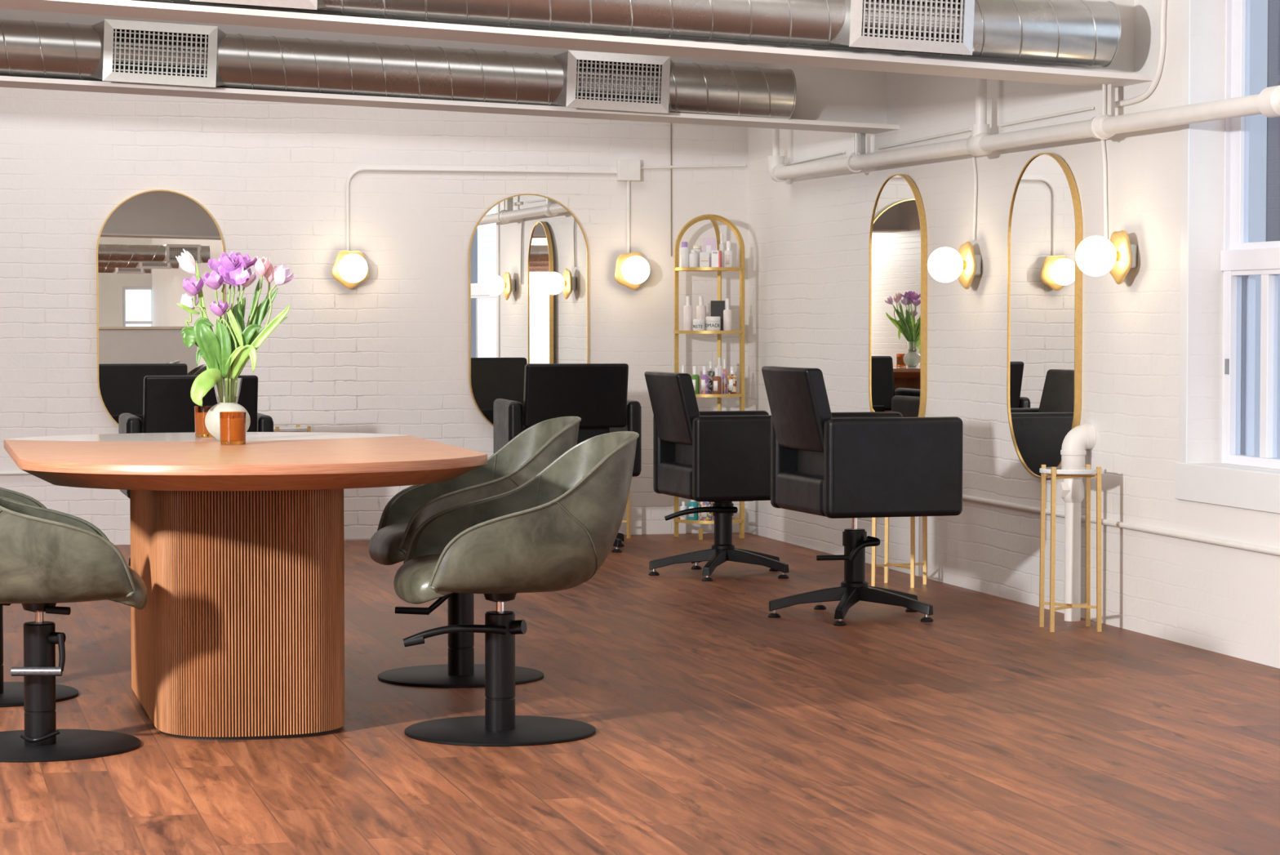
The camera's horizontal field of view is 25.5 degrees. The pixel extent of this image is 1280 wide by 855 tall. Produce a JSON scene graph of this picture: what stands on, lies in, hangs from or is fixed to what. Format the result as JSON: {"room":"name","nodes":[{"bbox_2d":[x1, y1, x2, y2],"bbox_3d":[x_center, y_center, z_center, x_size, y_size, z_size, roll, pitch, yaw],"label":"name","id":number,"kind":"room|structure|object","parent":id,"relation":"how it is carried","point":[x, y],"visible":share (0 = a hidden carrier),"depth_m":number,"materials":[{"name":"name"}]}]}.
{"room":"salon","nodes":[
{"label":"salon","id":0,"kind":"room"},
{"bbox_2d":[0,87,747,544],"bbox_3d":[-3.967,-1.008,15.783,10.040,3.350,0.300,-1,2,-14],"label":"wall","id":1,"kind":"structure","parent":0,"point":[388,353],"depth_m":16.23,"materials":[{"name":"brick"}]},
{"bbox_2d":[0,471,31,475],"bbox_3d":[-3.074,0.248,15.895,6.000,0.049,0.020,-1,2,-14],"label":"pipe","id":2,"kind":"object","parent":1,"relation":"attached to","point":[8,473],"visible":0.02,"depth_m":15.78,"materials":[{"name":"white metal"}]},
{"bbox_2d":[96,189,224,432],"bbox_3d":[-2.696,-0.626,15.955,0.710,1.419,0.031,-1,2,-14],"label":"oval mirror","id":3,"kind":"object","parent":1,"relation":"attached to","point":[140,276],"visible":0.66,"depth_m":15.92,"materials":[{"name":"gold metal"}]},
{"bbox_2d":[331,250,368,288],"bbox_3d":[-1.638,-0.898,16.107,0.214,0.218,0.246,-1,2,-14],"label":"wall lamp","id":4,"kind":"object","parent":1,"relation":"attached to","point":[350,268],"visible":1,"depth_m":16.03,"materials":[{"name":"white glass"}]},
{"bbox_2d":[346,167,617,250],"bbox_3d":[-0.906,-1.255,16.399,1.602,0.480,0.019,-1,2,-14],"label":"conduit","id":5,"kind":"object","parent":1,"relation":"attached to","point":[384,169],"visible":1,"depth_m":16.33,"materials":[{"name":"white metal"}]},
{"bbox_2d":[468,193,588,431],"bbox_3d":[-0.647,-0.646,16.476,0.710,1.419,0.032,-1,2,-16],"label":"oval mirror","id":6,"kind":"object","parent":1,"relation":"attached to","point":[528,253],"visible":0.67,"depth_m":16.45,"materials":[{"name":"gold metal"}]},
{"bbox_2d":[626,180,630,253],"bbox_3d":[-0.069,-1.234,16.616,0.022,0.426,0.021,-1,2,-14],"label":"conduit","id":7,"kind":"object","parent":1,"relation":"attached to","point":[628,182],"visible":1,"depth_m":16.61,"materials":[{"name":"white metal"}]},
{"bbox_2d":[616,159,640,181],"bbox_3d":[-0.068,-1.507,16.589,0.135,0.125,0.054,-1,2,-14],"label":"electrical box","id":8,"kind":"object","parent":1,"relation":"attached to","point":[627,169],"visible":1,"depth_m":16.57,"materials":[{"name":"white paint"}]},
{"bbox_2d":[614,251,649,289],"bbox_3d":[-0.031,-0.915,16.523,0.212,0.221,0.246,-1,2,-14],"label":"wall lamp","id":9,"kind":"object","parent":1,"relation":"attached to","point":[632,269],"visible":1,"depth_m":16.45,"materials":[{"name":"white paint"}]},
{"bbox_2d":[671,123,671,256],"bbox_3d":[0.184,-1.456,16.680,0.007,0.896,0.007,-1,2,-14],"label":"cable","id":10,"kind":"object","parent":1,"relation":"attached to","point":[671,123],"visible":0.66,"depth_m":16.68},
{"bbox_2d":[640,164,745,168],"bbox_3d":[0.307,-1.537,16.702,0.654,0.038,0.016,-1,2,-14],"label":"conduit","id":11,"kind":"object","parent":1,"relation":"attached to","point":[726,165],"visible":1,"depth_m":16.70,"materials":[{"name":"white metal"}]},
{"bbox_2d":[0,532,1279,854],"bbox_3d":[1.350,1.513,-4.683,10.040,0.100,42.750,-1,2,-14],"label":"floor","id":12,"kind":"structure","parent":0,"point":[723,726],"depth_m":8.60,"materials":[{"name":"wood"}]},
{"bbox_2d":[0,487,78,706],"bbox_3d":[-2.255,0.447,9.552,0.744,0.925,0.592,-1,2,-14],"label":"tub chair","id":13,"kind":"object","parent":12,"relation":"on","point":[11,693],"visible":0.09,"depth_m":9.58,"materials":[{"name":"green leather"}]},
{"bbox_2d":[0,496,147,761],"bbox_3d":[-1.845,0.491,8.421,0.744,0.925,0.592,-1,2,-14],"label":"tub chair","id":14,"kind":"object","parent":12,"relation":"on","point":[48,557],"visible":1,"depth_m":8.23,"materials":[{"name":"green leather"}]},
{"bbox_2d":[107,566,147,608],"bbox_3d":[-1.733,0.471,8.449,0.515,0.138,0.464,-1,2,-14],"label":"seat cushion","id":15,"kind":"object","parent":14,"relation":"on","point":[135,594],"depth_m":8.29,"materials":[{"name":"green leather"}]},
{"bbox_2d":[118,374,273,565],"bbox_3d":[-2.265,0.224,14.461,0.734,0.990,0.723,-1,2,-14],"label":"chair","id":16,"kind":"object","parent":12,"relation":"on","point":[168,403],"visible":0.13,"depth_m":14.14,"materials":[{"name":"black leather"}]},
{"bbox_2d":[4,431,487,740],"bbox_3d":[-1.325,0.491,9.248,1.412,0.860,2.354,-1,2,-14],"label":"table","id":17,"kind":"object","parent":12,"relation":"on","point":[237,551],"visible":0.94,"depth_m":8.59,"materials":[{"name":"brown wood"}]},
{"bbox_2d":[194,405,213,436],"bbox_3d":[-1.525,-0.021,9.978,0.087,0.107,0.087,-1,2,-14],"label":"candle","id":18,"kind":"object","parent":17,"relation":"on","point":[200,412],"visible":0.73,"depth_m":9.94,"materials":[{"name":"orange glass"}]},
{"bbox_2d":[204,377,250,440],"bbox_3d":[-1.407,-0.062,9.667,0.153,0.212,0.153,-1,2,-14],"label":"glass vase","id":19,"kind":"object","parent":17,"relation":"on","point":[227,391],"visible":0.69,"depth_m":9.63,"materials":[{"name":"white"}]},
{"bbox_2d":[176,293,209,368],"bbox_3d":[-1.511,-0.218,9.657,0.151,0.485,0.100,1,3,29],"label":"tulip","id":20,"kind":"object","parent":19,"relation":"in","point":[187,302],"visible":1,"depth_m":9.64,"materials":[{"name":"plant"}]},
{"bbox_2d":[175,248,222,406],"bbox_3d":[-1.503,-0.290,9.615,0.166,0.633,0.123,1,2,13],"label":"tulip","id":21,"kind":"object","parent":19,"relation":"in","point":[206,380],"visible":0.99,"depth_m":9.60,"materials":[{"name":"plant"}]},
{"bbox_2d":[182,275,221,369],"bbox_3d":[-1.486,-0.244,9.623,0.141,0.540,0.080,0,2,8],"label":"tulip","id":22,"kind":"object","parent":19,"relation":"in","point":[205,336],"visible":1,"depth_m":9.61,"materials":[{"name":"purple plant"}]},
{"bbox_2d":[203,270,226,378],"bbox_3d":[-1.440,-0.253,9.617,0.084,0.559,0.079,-1,2,-14],"label":"tulip","id":23,"kind":"object","parent":19,"relation":"in","point":[214,281],"visible":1,"depth_m":9.60,"materials":[{"name":"purple plant"}]},
{"bbox_2d":[207,256,234,328],"bbox_3d":[-1.427,-0.280,9.675,0.093,0.607,0.099,-1,2,-14],"label":"tulip","id":24,"kind":"object","parent":19,"relation":"in","point":[214,264],"visible":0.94,"depth_m":9.65,"materials":[{"name":"purple plant"}]},
{"bbox_2d":[209,299,237,378],"bbox_3d":[-1.416,-0.203,9.603,0.083,0.460,0.071,-2,3,-38],"label":"tulip","id":25,"kind":"object","parent":19,"relation":"in","point":[226,351],"visible":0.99,"depth_m":9.59,"materials":[{"name":"purple plant"}]},
{"bbox_2d":[219,250,243,339],"bbox_3d":[-1.389,-0.288,9.648,0.077,0.625,0.086,-1,2,-14],"label":"tulip","id":26,"kind":"object","parent":19,"relation":"in","point":[226,262],"visible":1,"depth_m":9.62,"materials":[{"name":"purple plant"}]},
{"bbox_2d":[217,264,257,378],"bbox_3d":[-1.365,-0.265,9.607,0.119,0.582,0.115,-1,2,-14],"label":"tulip","id":27,"kind":"object","parent":19,"relation":"in","point":[233,277],"visible":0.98,"depth_m":9.61,"materials":[{"name":"purple plant"}]},
{"bbox_2d":[226,266,257,378],"bbox_3d":[-1.355,-0.261,9.634,0.112,0.572,0.100,-1,2,-14],"label":"tulip","id":28,"kind":"object","parent":19,"relation":"in","point":[236,319],"visible":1,"depth_m":9.63,"materials":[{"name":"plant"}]},
{"bbox_2d":[230,252,258,378],"bbox_3d":[-1.348,-0.287,9.662,0.106,0.623,0.092,-2,3,-37],"label":"tulip","id":29,"kind":"object","parent":19,"relation":"in","point":[246,262],"visible":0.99,"depth_m":9.66,"materials":[{"name":"purple plant"}]},
{"bbox_2d":[234,255,270,378],"bbox_3d":[-1.330,-0.281,9.677,0.142,0.610,0.054,0,2,13],"label":"tulip","id":30,"kind":"object","parent":19,"relation":"in","point":[261,266],"visible":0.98,"depth_m":9.67,"materials":[{"name":"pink plant"}]},
{"bbox_2d":[235,264,295,378],"bbox_3d":[-1.281,-0.264,9.631,0.222,0.579,0.077,0,2,-3],"label":"tulip","id":31,"kind":"object","parent":19,"relation":"in","point":[282,276],"visible":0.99,"depth_m":9.60,"materials":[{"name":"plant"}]},
{"bbox_2d":[261,263,277,322],"bbox_3d":[-1.323,-0.269,9.695,0.168,0.585,0.050,-1,2,-14],"label":"tulip","id":32,"kind":"object","parent":19,"relation":"in","point":[268,276],"visible":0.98,"depth_m":9.69,"materials":[{"name":"pink plant"}]},
{"bbox_2d":[219,411,245,444],"bbox_3d":[-1.347,0.002,9.378,0.087,0.107,0.087,-1,2,-14],"label":"candle","id":33,"kind":"object","parent":17,"relation":"on","point":[232,424],"visible":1,"depth_m":9.34,"materials":[{"name":"orange glass"}]},
{"bbox_2d":[273,424,311,431],"bbox_3d":[-1.980,0.326,15.936,0.256,0.672,0.256,-1,2,-26],"label":"accent table","id":34,"kind":"object","parent":12,"relation":"on","point":[277,428],"visible":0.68,"depth_m":15.81,"materials":[{"name":"gold metal"}]},
{"bbox_2d":[368,416,581,687],"bbox_3d":[-0.582,0.426,10.089,0.744,0.925,0.592,-1,2,-15],"label":"tub chair","id":35,"kind":"object","parent":12,"relation":"on","point":[531,451],"visible":0.52,"depth_m":10.04,"materials":[{"name":"green leather"}]},
{"bbox_2d":[368,522,408,564],"bbox_3d":[-0.693,0.409,10.059,0.515,0.138,0.464,-1,2,-15],"label":"seat cushion","id":36,"kind":"object","parent":35,"relation":"on","point":[388,545],"depth_m":9.87,"materials":[{"name":"green leather"}]},
{"bbox_2d":[393,431,639,746],"bbox_3d":[-0.376,0.478,8.749,0.744,0.925,0.592,-1,2,-14],"label":"tub chair","id":37,"kind":"object","parent":12,"relation":"on","point":[553,531],"visible":1,"depth_m":8.59,"materials":[{"name":"green leather"}]},
{"bbox_2d":[393,553,454,604],"bbox_3d":[-0.487,0.461,8.720,0.515,0.138,0.464,-1,2,-14],"label":"seat cushion","id":38,"kind":"object","parent":37,"relation":"on","point":[416,581],"depth_m":8.52,"materials":[{"name":"green leather"}]},
{"bbox_2d":[493,363,641,552],"bbox_3d":[-0.402,0.157,15.667,0.734,1.030,0.721,0,2,-11],"label":"chair","id":39,"kind":"object","parent":12,"relation":"on","point":[596,393],"visible":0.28,"depth_m":15.35,"materials":[{"name":"black leather"}]},
{"bbox_2d":[621,488,631,537],"bbox_3d":[-0.204,0.307,16.426,0.256,0.672,0.256,2,3,41],"label":"accent table","id":40,"kind":"object","parent":12,"relation":"on","point":[627,521],"visible":0.02,"depth_m":16.44,"materials":[{"name":"gold metal"}]},
{"bbox_2d":[673,213,745,539],"bbox_3d":[0.404,-0.299,16.484,0.408,1.877,0.394,-1,2,-14],"label":"shelf unit","id":41,"kind":"object","parent":12,"relation":"on","point":[713,218],"visible":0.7,"depth_m":16.41,"materials":[{"name":"gold metal"}]},
{"bbox_2d":[681,364,684,373],"bbox_3d":[0.252,-0.280,16.453,0.031,0.166,0.031,-1,2,-14],"label":"bottle","id":42,"kind":"object","parent":41,"relation":"on","point":[682,366],"visible":0.22,"depth_m":16.45,"materials":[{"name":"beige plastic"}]},
{"bbox_2d":[680,501,687,519],"bbox_3d":[0.253,0.481,16.445,0.040,0.105,0.041,-1,2,-14],"label":"bottle","id":43,"kind":"object","parent":41,"relation":"on","point":[683,506],"visible":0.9,"depth_m":16.43,"materials":[{"name":"white plastic"}]},
{"bbox_2d":[680,241,688,267],"bbox_3d":[0.257,-0.997,16.359,0.055,0.148,0.055,-1,2,-14],"label":"bottle","id":44,"kind":"object","parent":41,"relation":"on","point":[684,250],"visible":1,"depth_m":16.34,"materials":[{"name":"white plastic"}]},
{"bbox_2d":[683,296,692,330],"bbox_3d":[0.278,-0.658,16.382,0.052,0.198,0.052,-1,2,-14],"label":"bottle","id":45,"kind":"object","parent":41,"relation":"on","point":[687,309],"visible":1,"depth_m":16.36,"materials":[{"name":"plastic"}]},
{"bbox_2d":[687,499,697,519],"bbox_3d":[0.307,0.470,16.406,0.063,0.129,0.064,-1,2,-14],"label":"bottle","id":46,"kind":"object","parent":41,"relation":"on","point":[692,504],"visible":0.76,"depth_m":16.38,"materials":[{"name":"teal plastic"}]},
{"bbox_2d":[688,249,697,266],"bbox_3d":[0.309,-0.973,16.351,0.052,0.101,0.052,-1,2,-14],"label":"bottle","id":47,"kind":"object","parent":41,"relation":"on","point":[693,255],"visible":1,"depth_m":16.33,"materials":[{"name":"white plastic"}]},
{"bbox_2d":[690,365,699,394],"bbox_3d":[0.317,-0.274,16.377,0.055,0.160,0.056,-1,2,-14],"label":"bottle","id":48,"kind":"object","parent":41,"relation":"on","point":[695,378],"visible":0.78,"depth_m":16.36,"materials":[{"name":"green plastic"}]},
{"bbox_2d":[693,245,702,266],"bbox_3d":[0.333,-0.992,16.464,0.052,0.128,0.052,-1,2,-14],"label":"bottle","id":49,"kind":"object","parent":41,"relation":"on","point":[698,248],"visible":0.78,"depth_m":16.44,"materials":[{"name":"white plastic"}]},
{"bbox_2d":[693,319,705,330],"bbox_3d":[0.340,-0.591,16.337,0.069,0.066,0.069,-1,2,-14],"label":"jar","id":50,"kind":"object","parent":41,"relation":"on","point":[698,324],"visible":1,"depth_m":16.31,"materials":[{"name":"white plastic"}]},
{"bbox_2d":[696,296,706,330],"bbox_3d":[0.355,-0.662,16.467,0.058,0.199,0.058,-1,2,-14],"label":"bottle","id":51,"kind":"object","parent":41,"relation":"on","point":[700,308],"visible":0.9,"depth_m":16.45,"materials":[{"name":"plastic"}]},
{"bbox_2d":[700,365,708,394],"bbox_3d":[0.372,-0.274,16.358,0.050,0.161,0.051,-1,2,-14],"label":"bottle","id":52,"kind":"object","parent":41,"relation":"on","point":[704,378],"visible":1,"depth_m":16.34,"materials":[{"name":"purple plastic"}]},
{"bbox_2d":[699,252,709,266],"bbox_3d":[0.371,-0.966,16.332,0.054,0.088,0.044,0,2,0],"label":"product box","id":53,"kind":"object","parent":41,"relation":"on","point":[704,256],"visible":1,"depth_m":16.31,"materials":[{"name":"white cardboard"}]},
{"bbox_2d":[699,501,711,519],"bbox_3d":[0.381,0.467,16.387,0.070,0.137,0.071,-1,2,-14],"label":"bottle","id":54,"kind":"object","parent":41,"relation":"on","point":[705,515],"visible":0.49,"depth_m":16.36,"materials":[{"name":"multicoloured plastic"}]},
{"bbox_2d":[703,237,715,266],"bbox_3d":[0.405,-1.014,16.462,0.070,0.173,0.057,0,2,0],"label":"product box","id":55,"kind":"object","parent":41,"relation":"on","point":[709,243],"visible":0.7,"depth_m":16.43,"materials":[{"name":"cardboard"}]},
{"bbox_2d":[706,360,715,393],"bbox_3d":[0.413,-0.292,16.491,0.046,0.187,0.046,-1,2,-14],"label":"bottle","id":56,"kind":"object","parent":41,"relation":"on","point":[711,373],"visible":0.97,"depth_m":16.47,"materials":[{"name":"plastic"}]},
{"bbox_2d":[705,316,720,330],"bbox_3d":[0.421,-0.599,16.346,0.086,0.082,0.086,-1,2,-14],"label":"jar","id":57,"kind":"object","parent":41,"relation":"on","point":[713,323],"visible":1,"depth_m":16.31,"materials":[{"name":"white plastic"}]},
{"bbox_2d":[711,250,721,266],"bbox_3d":[0.441,-0.971,16.331,0.052,0.097,0.043,1,2,14],"label":"product box","id":58,"kind":"object","parent":41,"relation":"on","point":[716,255],"visible":1,"depth_m":16.31,"materials":[{"name":"white cardboard"}]},
{"bbox_2d":[712,367,721,394],"bbox_3d":[0.444,-0.269,16.349,0.052,0.152,0.053,-1,2,-14],"label":"bottle","id":59,"kind":"object","parent":41,"relation":"on","point":[717,380],"visible":1,"depth_m":16.33,"materials":[{"name":"brown plastic"}]},
{"bbox_2d":[710,300,724,330],"bbox_3d":[0.453,-0.651,16.515,0.083,0.174,0.041,0,2,0],"label":"product box","id":60,"kind":"object","parent":41,"relation":"on","point":[717,308],"visible":0.66,"depth_m":16.49,"materials":[{"name":"black cardboard"}]},
{"bbox_2d":[716,357,721,377],"bbox_3d":[0.462,-0.303,16.500,0.031,0.209,0.031,-1,2,-14],"label":"bottle","id":61,"kind":"object","parent":41,"relation":"on","point":[718,366],"visible":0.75,"depth_m":16.49,"materials":[{"name":"white plastic"}]},
{"bbox_2d":[716,364,721,377],"bbox_3d":[0.462,-0.280,16.501,0.031,0.163,0.031,-1,2,-14],"label":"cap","id":62,"kind":"object","parent":61,"relation":"on","point":[719,366],"depth_m":16.48,"materials":[{"name":"white plastic"}]},
{"bbox_2d":[719,233,724,266],"bbox_3d":[0.475,-1.027,16.472,0.031,0.198,0.031,-1,2,-14],"label":"bottle","id":63,"kind":"object","parent":41,"relation":"on","point":[721,245],"visible":0.69,"depth_m":16.46,"materials":[{"name":"white plastic"}]},
{"bbox_2d":[722,359,726,393],"bbox_3d":[0.490,-0.295,16.405,0.026,0.201,0.026,-1,2,-14],"label":"bottle","id":64,"kind":"object","parent":41,"relation":"on","point":[724,370],"visible":1,"depth_m":16.40,"materials":[{"name":"purple plastic"}]},
{"bbox_2d":[723,298,731,330],"bbox_3d":[0.506,-0.652,16.373,0.049,0.186,0.049,-1,2,-14],"label":"bottle","id":65,"kind":"object","parent":41,"relation":"on","point":[726,313],"visible":1,"depth_m":16.35,"materials":[{"name":"plastic"}]},
{"bbox_2d":[724,240,733,266],"bbox_3d":[0.513,-0.999,16.368,0.049,0.151,0.050,-1,2,-14],"label":"bottle","id":66,"kind":"object","parent":41,"relation":"on","point":[728,253],"visible":1,"depth_m":16.35,"materials":[{"name":"white plastic"}]},
{"bbox_2d":[727,366,736,393],"bbox_3d":[0.533,-0.273,16.387,0.052,0.157,0.053,-1,2,-14],"label":"bottle","id":67,"kind":"object","parent":41,"relation":"on","point":[731,378],"visible":1,"depth_m":16.37,"materials":[{"name":"plastic"}]},
{"bbox_2d":[644,371,789,581],"bbox_3d":[0.406,0.229,14.093,0.714,1.009,0.738,-1,2,-16],"label":"chair","id":68,"kind":"object","parent":12,"relation":"on","point":[722,458],"visible":0.96,"depth_m":13.77,"materials":[{"name":"black leather"}]},
{"bbox_2d":[761,365,962,625],"bbox_3d":[0.911,0.276,12.113,0.714,1.069,0.738,-1,2,-17],"label":"chair","id":69,"kind":"object","parent":12,"relation":"on","point":[824,462],"visible":1,"depth_m":11.82,"materials":[{"name":"black leather"}]},
{"bbox_2d":[871,515,927,587],"bbox_3d":[1.242,0.418,13.549,0.256,0.672,0.256,1,2,23],"label":"accent table","id":70,"kind":"object","parent":12,"relation":"on","point":[886,564],"visible":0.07,"depth_m":13.54,"materials":[{"name":"gold metal"}]},
{"bbox_2d":[1039,464,1102,631],"bbox_3d":[1.768,0.493,11.638,0.256,0.672,0.256,0,2,-4],"label":"accent table","id":71,"kind":"object","parent":12,"relation":"on","point":[1055,473],"visible":1,"depth_m":11.58,"materials":[{"name":"gold metal"}]},
{"bbox_2d":[747,0,1279,668],"bbox_3d":[6.074,-0.258,-3.528,0.320,3.350,42.150,-1,2,-14],"label":"wall","id":72,"kind":"structure","parent":0,"point":[808,237],"depth_m":12.31,"materials":[{"name":"brick"}]},
{"bbox_2d":[0,18,796,119],"bbox_3d":[-3.548,-1.785,13.000,8.882,0.609,0.300,-1,2,-14],"label":"spiral duct","id":73,"kind":"object","parent":72,"relation":"attached to","point":[107,50],"visible":1,"depth_m":13.52,"materials":[{"name":"metal"}]},
{"bbox_2d":[89,18,226,87],"bbox_3d":[-2.247,-1.743,13.249,0.643,0.305,0.127,-1,2,-14],"label":"register","id":74,"kind":"object","parent":73,"relation":"attached to","point":[121,51],"depth_m":13.20,"materials":[{"name":"metal"}]},
{"bbox_2d":[551,49,674,113],"bbox_3d":[-0.118,-1.678,13.803,0.633,0.295,0.127,-1,2,-14],"label":"register","id":75,"kind":"object","parent":73,"relation":"attached to","point":[580,79],"depth_m":13.75,"materials":[{"name":"metal"}]},
{"bbox_2d":[0,8,898,133],"bbox_3d":[-3.315,-2.022,13.222,9.440,1.126,0.380,-1,2,-14],"label":"ceiling beam","id":76,"kind":"structure","parent":72,"relation":"attached to","point":[833,100],"depth_m":13.89,"materials":[{"name":"white paint"}]},
{"bbox_2d":[0,0,1153,88],"bbox_3d":[-2.562,-1.909,10.316,9.440,1.125,0.380,-1,2,-14],"label":"ceiling beam","id":77,"kind":"structure","parent":72,"relation":"attached to","point":[1120,73],"depth_m":10.93,"materials":[{"name":"white paint"}]},
{"bbox_2d":[149,0,1121,67],"bbox_3d":[-2.608,-1.715,10.141,9.272,0.644,0.300,-1,2,-14],"label":"spiral duct","id":78,"kind":"object","parent":77,"relation":"on","point":[1073,32],"visible":1,"depth_m":10.90,"materials":[{"name":"metal"}]},
{"bbox_2d":[190,0,326,9],"bbox_3d":[-1.413,-1.675,10.362,0.582,0.294,0.127,-1,2,-14],"label":"register","id":79,"kind":"object","parent":78,"relation":"attached to","point":[277,4],"depth_m":10.35,"materials":[{"name":"metal"}]},
{"bbox_2d":[830,0,975,55],"bbox_3d":[1.041,-1.595,11.001,0.625,0.296,0.127,-1,2,-14],"label":"register","id":80,"kind":"object","parent":78,"relation":"attached to","point":[939,27],"depth_m":10.95,"materials":[{"name":"metal"}]},
{"bbox_2d":[784,151,844,165],"bbox_3d":[0.940,-1.476,15.595,0.013,0.026,1.125,-1,2,-14],"label":"conduit","id":81,"kind":"object","parent":72,"relation":"attached to","point":[841,152],"visible":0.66,"depth_m":15.51,"materials":[{"name":"white metal"}]},
{"bbox_2d":[846,133,865,173],"bbox_3d":[1.115,-1.457,14.582,0.113,0.293,0.052,-1,2,-14],"label":"hanger","id":82,"kind":"object","parent":72,"relation":"attached to","point":[861,136],"visible":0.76,"depth_m":14.58,"materials":[{"name":"white paint"}]},
{"bbox_2d":[868,173,927,417],"bbox_3d":[1.290,-0.558,14.211,0.032,1.419,0.710,-1,2,-16],"label":"oval mirror","id":83,"kind":"object","parent":72,"relation":"attached to","point":[898,234],"visible":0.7,"depth_m":14.17,"materials":[{"name":"gold metal"}]},
{"bbox_2d":[877,128,972,149],"bbox_3d":[1.384,-1.411,13.879,0.013,0.026,1.305,-1,2,-14],"label":"conduit","id":84,"kind":"object","parent":72,"relation":"attached to","point":[967,129],"visible":1,"depth_m":13.82,"materials":[{"name":"white metal"}]},
{"bbox_2d":[927,241,981,288],"bbox_3d":[1.459,-0.753,13.168,0.246,0.221,0.212,-1,2,-14],"label":"wall lamp","id":85,"kind":"object","parent":72,"relation":"attached to","point":[944,264],"visible":1,"depth_m":13.12,"materials":[{"name":"metal"}]},
{"bbox_2d":[971,155,977,239],"bbox_3d":[1.559,-1.074,13.217,0.016,0.399,0.046,-1,2,-14],"label":"conduit","id":86,"kind":"object","parent":72,"relation":"attached to","point":[975,199],"visible":0.98,"depth_m":13.20,"materials":[{"name":"white metal"}]},
{"bbox_2d":[1006,152,1082,478],"bbox_3d":[1.764,-0.487,12.382,0.032,1.419,0.710,-1,2,-16],"label":"oval mirror","id":87,"kind":"object","parent":72,"relation":"attached to","point":[1045,277],"visible":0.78,"depth_m":12.35,"materials":[{"name":"gold metal"}]},
{"bbox_2d":[999,106,1093,126],"bbox_3d":[1.770,-1.357,12.391,0.013,0.018,1.034,-1,2,-14],"label":"conduit","id":88,"kind":"object","parent":72,"relation":"attached to","point":[1088,108],"visible":1,"depth_m":12.35,"materials":[{"name":"white metal"}]},
{"bbox_2d":[1056,422,1096,621],"bbox_3d":[1.836,0.398,11.965,0.141,0.836,0.112,-1,2,-14],"label":"drain pipe","id":89,"kind":"object","parent":72,"relation":"attached to","point":[1082,437],"visible":0.94,"depth_m":11.94,"materials":[{"name":"white paint"}]},
{"bbox_2d":[1091,84,1115,139],"bbox_3d":[1.896,-1.346,11.566,0.113,0.343,0.052,-1,2,-14],"label":"hanger","id":90,"kind":"object","parent":72,"relation":"hanging from","point":[1108,91],"visible":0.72,"depth_m":11.56,"materials":[{"name":"white paint"}]},
{"bbox_2d":[767,78,1279,182],"bbox_3d":[1.668,-1.874,12.411,0.112,1.358,7.318,-1,2,-14],"label":"pipe","id":91,"kind":"object","parent":90,"relation":"hanging from","point":[1267,103],"visible":0.95,"depth_m":12.32,"materials":[{"name":"white metal"}]},
{"bbox_2d":[1100,139,1107,239],"bbox_3d":[1.931,-0.964,11.783,0.018,0.506,0.064,-1,2,-14],"label":"conduit","id":92,"kind":"object","parent":72,"relation":"attached to","point":[1102,141],"visible":0.85,"depth_m":11.77,"materials":[{"name":"white metal"}]},
{"bbox_2d":[1075,230,1137,284],"bbox_3d":[1.889,-0.690,11.507,0.246,0.218,0.214,-1,2,-14],"label":"wall lamp","id":93,"kind":"object","parent":72,"relation":"attached to","point":[1095,255],"visible":1,"depth_m":11.45,"materials":[{"name":"metal"}]},
{"bbox_2d":[962,493,1279,555],"bbox_3d":[1.805,0.372,12.318,0.024,0.043,8.900,-1,2,-14],"label":"pipe","id":94,"kind":"object","parent":72,"relation":"attached to","point":[1268,550],"visible":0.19,"depth_m":11.37,"materials":[{"name":"white metal"}]},
{"bbox_2d":[1115,0,1166,106],"bbox_3d":[2.005,-1.932,11.458,0.024,1.245,0.567,-1,2,-14],"label":"conduit","id":95,"kind":"object","parent":72,"relation":"attached to","point":[1155,81],"visible":0.96,"depth_m":11.24,"materials":[{"name":"white metal"}]},
{"bbox_2d":[1178,0,1192,462],"bbox_3d":[2.130,-0.990,11.045,0.016,2.279,0.070,-1,2,-14],"label":"trim","id":96,"kind":"structure","parent":72,"relation":"attached to","point":[1187,5],"depth_m":11.04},
{"bbox_2d":[1174,462,1279,513],"bbox_3d":[2.409,0.253,10.014,0.022,0.144,2.350,-1,2,-14],"label":"trim","id":97,"kind":"structure","parent":72,"relation":"attached to","point":[1260,491],"depth_m":10.69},
{"bbox_2d":[1220,0,1279,469],"bbox_3d":[2.591,-0.938,10.136,0.190,2.252,1.983,-1,2,-14],"label":"window","id":98,"kind":"structure","parent":72,"relation":"in","point":[1250,264],"depth_m":11.00,"materials":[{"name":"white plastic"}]},
{"label":"outside","id":99,"kind":"structure","parent":0,"visible":0},
{"bbox_2d":[1266,0,1279,241],"bbox_3d":[6.823,-0.954,16.321,11.000,5.200,30.000,-1,2,-14],"label":"building","id":100,"kind":"structure","parent":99,"point":[1273,162],"depth_m":17.53,"materials":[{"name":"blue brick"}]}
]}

